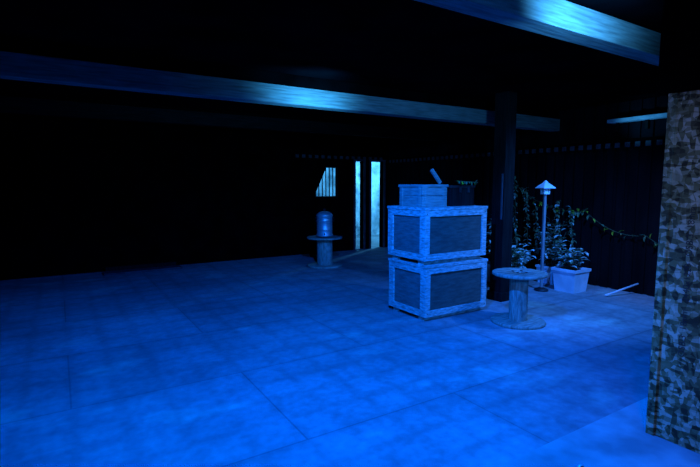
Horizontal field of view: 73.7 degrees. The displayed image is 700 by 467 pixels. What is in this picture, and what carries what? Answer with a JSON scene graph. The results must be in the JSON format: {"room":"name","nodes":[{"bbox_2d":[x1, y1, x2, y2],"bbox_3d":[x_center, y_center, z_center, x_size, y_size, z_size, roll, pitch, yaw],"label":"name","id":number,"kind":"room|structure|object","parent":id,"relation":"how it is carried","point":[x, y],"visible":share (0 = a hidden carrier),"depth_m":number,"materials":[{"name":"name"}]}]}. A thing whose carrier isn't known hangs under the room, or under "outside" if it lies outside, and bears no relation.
{"room":"covered patio","nodes":[
{"label":"covered patio","id":0,"kind":"room"},
{"bbox_2d":[0,113,388,280],"bbox_3d":[-5.381,-0.629,7.787,15.150,2.750,0.150,-4,7,-32],"label":"wall","id":1,"kind":"structure","parent":0,"point":[78,195],"depth_m":8.81,"materials":[{"name":"black paint"}]},
{"bbox_2d":[303,159,327,199],"bbox_3d":[-0.773,-1.212,10.509,0.615,0.923,0.030,-4,7,-32],"label":"board","id":2,"kind":"object","parent":1,"relation":"attached to","point":[320,168],"visible":1,"depth_m":10.49,"materials":[{"name":"black paint"}]},
{"bbox_2d":[315,166,337,197],"bbox_3d":[-0.556,-1.185,10.742,0.610,0.710,0.080,-4,7,-32],"label":"window","id":3,"kind":"structure","parent":1,"relation":"in","point":[329,167],"depth_m":10.80,"materials":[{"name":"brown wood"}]},
{"bbox_2d":[293,152,387,159],"bbox_3d":[-0.155,-1.773,10.785,2.500,0.110,0.068,-4,7,-32],"label":"trim","id":4,"kind":"structure","parent":1,"relation":"attached to","point":[296,154],"depth_m":10.68,"materials":[{"name":"black paint"}]},
{"bbox_2d":[353,159,365,249],"bbox_3d":[0.230,-0.690,11.198,0.330,2.170,0.029,-4,7,-32],"label":"door","id":5,"kind":"structure","parent":1,"relation":"in","point":[354,160],"depth_m":11.18,"materials":[{"name":"brown wood"}]},
{"bbox_2d":[369,159,385,248],"bbox_3d":[0.671,-0.718,11.472,0.470,2.170,0.029,-4,7,-32],"label":"door","id":6,"kind":"structure","parent":1,"relation":"in","point":[372,160],"depth_m":11.44,"materials":[{"name":"brown wood"}]},
{"bbox_2d":[0,234,654,466],"bbox_3d":[-1.897,1.218,4.269,17.550,0.200,17.400,-4,7,-32],"label":"floor","id":7,"kind":"structure","parent":0,"point":[280,361],"depth_m":4.01,"materials":[{"name":"tile"}]},
{"bbox_2d":[307,235,341,268],"bbox_3d":[-0.487,0.339,8.976,0.680,0.580,0.680,-4,7,-32],"label":"table","id":8,"kind":"object","parent":7,"relation":"on","point":[324,244],"visible":0.84,"depth_m":8.85,"materials":[{"name":"brown wood"}]},
{"bbox_2d":[315,209,333,236],"bbox_3d":[-0.487,-0.214,8.919,0.320,0.528,0.320,5,8,40],"label":"urn","id":9,"kind":"object","parent":8,"relation":"on","point":[324,221],"visible":1,"depth_m":8.80,"materials":[{"name":"metal"}]},
{"bbox_2d":[388,257,487,320],"bbox_3d":[1.089,0.630,5.817,1.006,0.650,0.706,-4,7,-32],"label":"crate","id":10,"kind":"object","parent":7,"relation":"on","point":[430,291],"visible":0.92,"depth_m":5.54,"materials":[{"name":"brown wood"}]},
{"bbox_2d":[387,205,487,264],"bbox_3d":[1.067,-0.015,5.737,0.996,0.650,0.706,-4,7,-32],"label":"crate","id":11,"kind":"object","parent":10,"relation":"on","point":[427,235],"visible":0.98,"depth_m":5.46,"materials":[{"name":"brown wood"}]},
{"bbox_2d":[398,184,448,206],"bbox_3d":[0.873,-0.457,5.587,0.404,0.260,0.444,-4,7,-32],"label":"wooden box","id":12,"kind":"object","parent":11,"relation":"on","point":[411,195],"visible":0.88,"depth_m":5.43,"materials":[{"name":"brown wood"}]},
{"bbox_2d":[430,168,441,183],"bbox_3d":[1.022,-0.679,5.551,0.173,0.186,0.024,-4,7,-32],"label":"board","id":13,"kind":"object","parent":12,"relation":"on","point":[432,170],"visible":0.86,"depth_m":5.54,"materials":[{"name":"brown wood"}]},
{"bbox_2d":[447,185,474,205],"bbox_3d":[1.272,-0.474,5.806,0.410,0.250,0.390,-4,7,-32],"label":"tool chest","id":14,"kind":"object","parent":11,"relation":"on","point":[457,195],"visible":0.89,"depth_m":5.64,"materials":[{"name":"black metal"}]},
{"bbox_2d":[458,180,477,185],"bbox_3d":[1.405,-0.608,5.593,0.390,0.073,0.084,-4,7,-32],"label":"leaf garland","id":15,"kind":"object","parent":14,"relation":"on","point":[476,180],"visible":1,"depth_m":5.58},
{"bbox_2d":[487,91,516,301],"bbox_3d":[2.042,-0.469,6.237,0.230,2.750,0.240,-4,7,-32],"label":"support post","id":16,"kind":"object","parent":7,"relation":"on","point":[505,102],"visible":0.91,"depth_m":6.16,"materials":[{"name":"brown wood"}]},
{"bbox_2d":[486,214,519,281],"bbox_3d":[2.372,0.197,7.489,0.504,1.168,0.620,-4,7,-32],"label":"potted shrub","id":17,"kind":"object","parent":7,"relation":"on","point":[488,240],"visible":0.14,"depth_m":7.49,"materials":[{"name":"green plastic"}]},
{"bbox_2d":[491,268,547,329],"bbox_3d":[1.906,0.716,5.278,0.590,0.590,0.590,-4,7,-32],"label":"table","id":18,"kind":"object","parent":7,"relation":"on","point":[517,317],"visible":1,"depth_m":5.20,"materials":[{"name":"brown wood"}]},
{"bbox_2d":[511,243,535,267],"bbox_3d":[2.466,0.501,6.913,0.567,0.682,0.528,-2,6,-15],"label":"potted shrub","id":19,"kind":"object","parent":7,"relation":"on","point":[518,260],"visible":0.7,"depth_m":6.83,"materials":[{"name":"green plant"}]},
{"bbox_2d":[534,180,555,291],"bbox_3d":[2.831,0.038,6.832,0.200,1.620,0.200,-2,6,-15],"label":"lantern post","id":20,"kind":"object","parent":7,"relation":"on","point":[545,186],"visible":1,"depth_m":6.80,"materials":[{"name":"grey metal"}]},
{"bbox_2d":[535,217,571,284],"bbox_3d":[3.223,0.265,7.446,0.492,1.042,0.534,0,6,-2],"label":"potted shrub","id":21,"kind":"object","parent":7,"relation":"on","point":[550,252],"visible":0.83,"depth_m":7.39,"materials":[{"name":"green plant"}]},
{"bbox_2d":[551,245,590,293],"bbox_3d":[3.261,0.513,6.921,0.524,0.657,0.497,-4,7,-32],"label":"potted shrub","id":22,"kind":"object","parent":7,"relation":"on","point":[570,278],"visible":1,"depth_m":6.80,"materials":[{"name":"white ceramic"}]},
{"bbox_2d":[604,283,638,295],"bbox_3d":[3.822,0.789,6.567,0.554,0.167,0.028,-1,6,-14],"label":"pipe","id":23,"kind":"object","parent":7,"relation":"on","point":[627,287],"visible":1,"depth_m":6.55,"materials":[{"name":"white plastic"}]},
{"bbox_2d":[0,0,663,128],"bbox_3d":[-1.897,-1.717,3.966,17.550,0.200,17.400,-4,7,-32],"label":"ceiling","id":24,"kind":"structure","parent":0,"point":[410,45],"depth_m":4.00,"materials":[{"name":"brown wood"}]},
{"bbox_2d":[0,92,438,140],"bbox_3d":[-4.494,-1.712,6.104,15.000,0.250,0.160,-4,7,-32],"label":"ceiling beam","id":25,"kind":"structure","parent":24,"relation":"attached to","point":[15,103],"depth_m":7.29,"materials":[{"name":"wood"}]},
{"bbox_2d":[0,35,559,131],"bbox_3d":[-2.986,-1.429,3.708,15.000,0.320,0.170,-4,7,-32],"label":"ceiling beam","id":26,"kind":"structure","parent":24,"relation":"attached to","point":[22,59],"depth_m":4.70,"materials":[{"name":"wood"}]},
{"bbox_2d":[415,0,660,65],"bbox_3d":[-1.484,-1.244,1.310,15.000,0.195,0.160,-4,7,-32],"label":"ceiling beam","id":27,"kind":"structure","parent":24,"relation":"attached to","point":[565,20],"depth_m":3.08,"materials":[{"name":"wood"}]},
{"bbox_2d":[316,161,379,235],"bbox_3d":[-0.802,-1.238,13.683,5.200,2.750,0.150,-4,7,-32],"label":"wall","id":28,"kind":"structure","parent":0,"point":[375,189],"depth_m":14.44,"materials":[{"name":"paint"}]},
{"bbox_2d":[388,96,667,296],"bbox_3d":[4.569,-0.447,6.025,0.150,2.750,13.400,-4,7,-32],"label":"wall","id":29,"kind":"structure","parent":0,"point":[620,188],"depth_m":7.30,"materials":[{"name":"wood"}]},
{"bbox_2d":[389,136,665,162],"bbox_3d":[3.010,-1.445,8.191,0.098,0.110,7.680,-4,7,-32],"label":"trim","id":30,"kind":"structure","parent":29,"relation":"attached to","point":[659,140],"depth_m":7.59,"materials":[{"name":"black paint"}]},
{"bbox_2d":[512,176,657,259],"bbox_3d":[3.690,-0.327,7.156,0.138,1.626,3.444,-4,7,-33],"label":"leaf garland","id":31,"kind":"object","parent":29,"relation":"attached to","point":[569,210],"visible":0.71,"depth_m":7.88},
{"bbox_2d":[607,113,666,131],"bbox_3d":[4.074,-1.534,6.431,0.138,0.170,1.000,-4,7,-32],"label":"shelf","id":32,"kind":"object","parent":29,"relation":"attached to","point":[647,118],"depth_m":6.46,"materials":[{"name":"brown wood"}]},
{"bbox_2d":[499,397,699,466],"bbox_3d":[-0.694,1.519,0.325,15.000,0.012,2.220,-4,7,-32],"label":"floor strip","id":33,"kind":"object","parent":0,"point":[619,438],"depth_m":2.73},
{"bbox_2d":[645,89,699,453],"bbox_3d":[2.446,0.246,2.525,0.715,2.068,1.125,-4,7,-32],"label":"column","id":34,"kind":"structure","parent":33,"relation":"on","point":[673,403],"depth_m":2.72,"materials":[{"name":"grey stone"}]},
{"bbox_2d":[678,207,695,355],"bbox_3d":[1.940,0.285,2.691,0.001,0.876,0.035,-4,7,-32],"label":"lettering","id":35,"kind":"object","parent":34,"relation":"attached to","point":[691,207],"visible":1,"depth_m":2.69}
]}

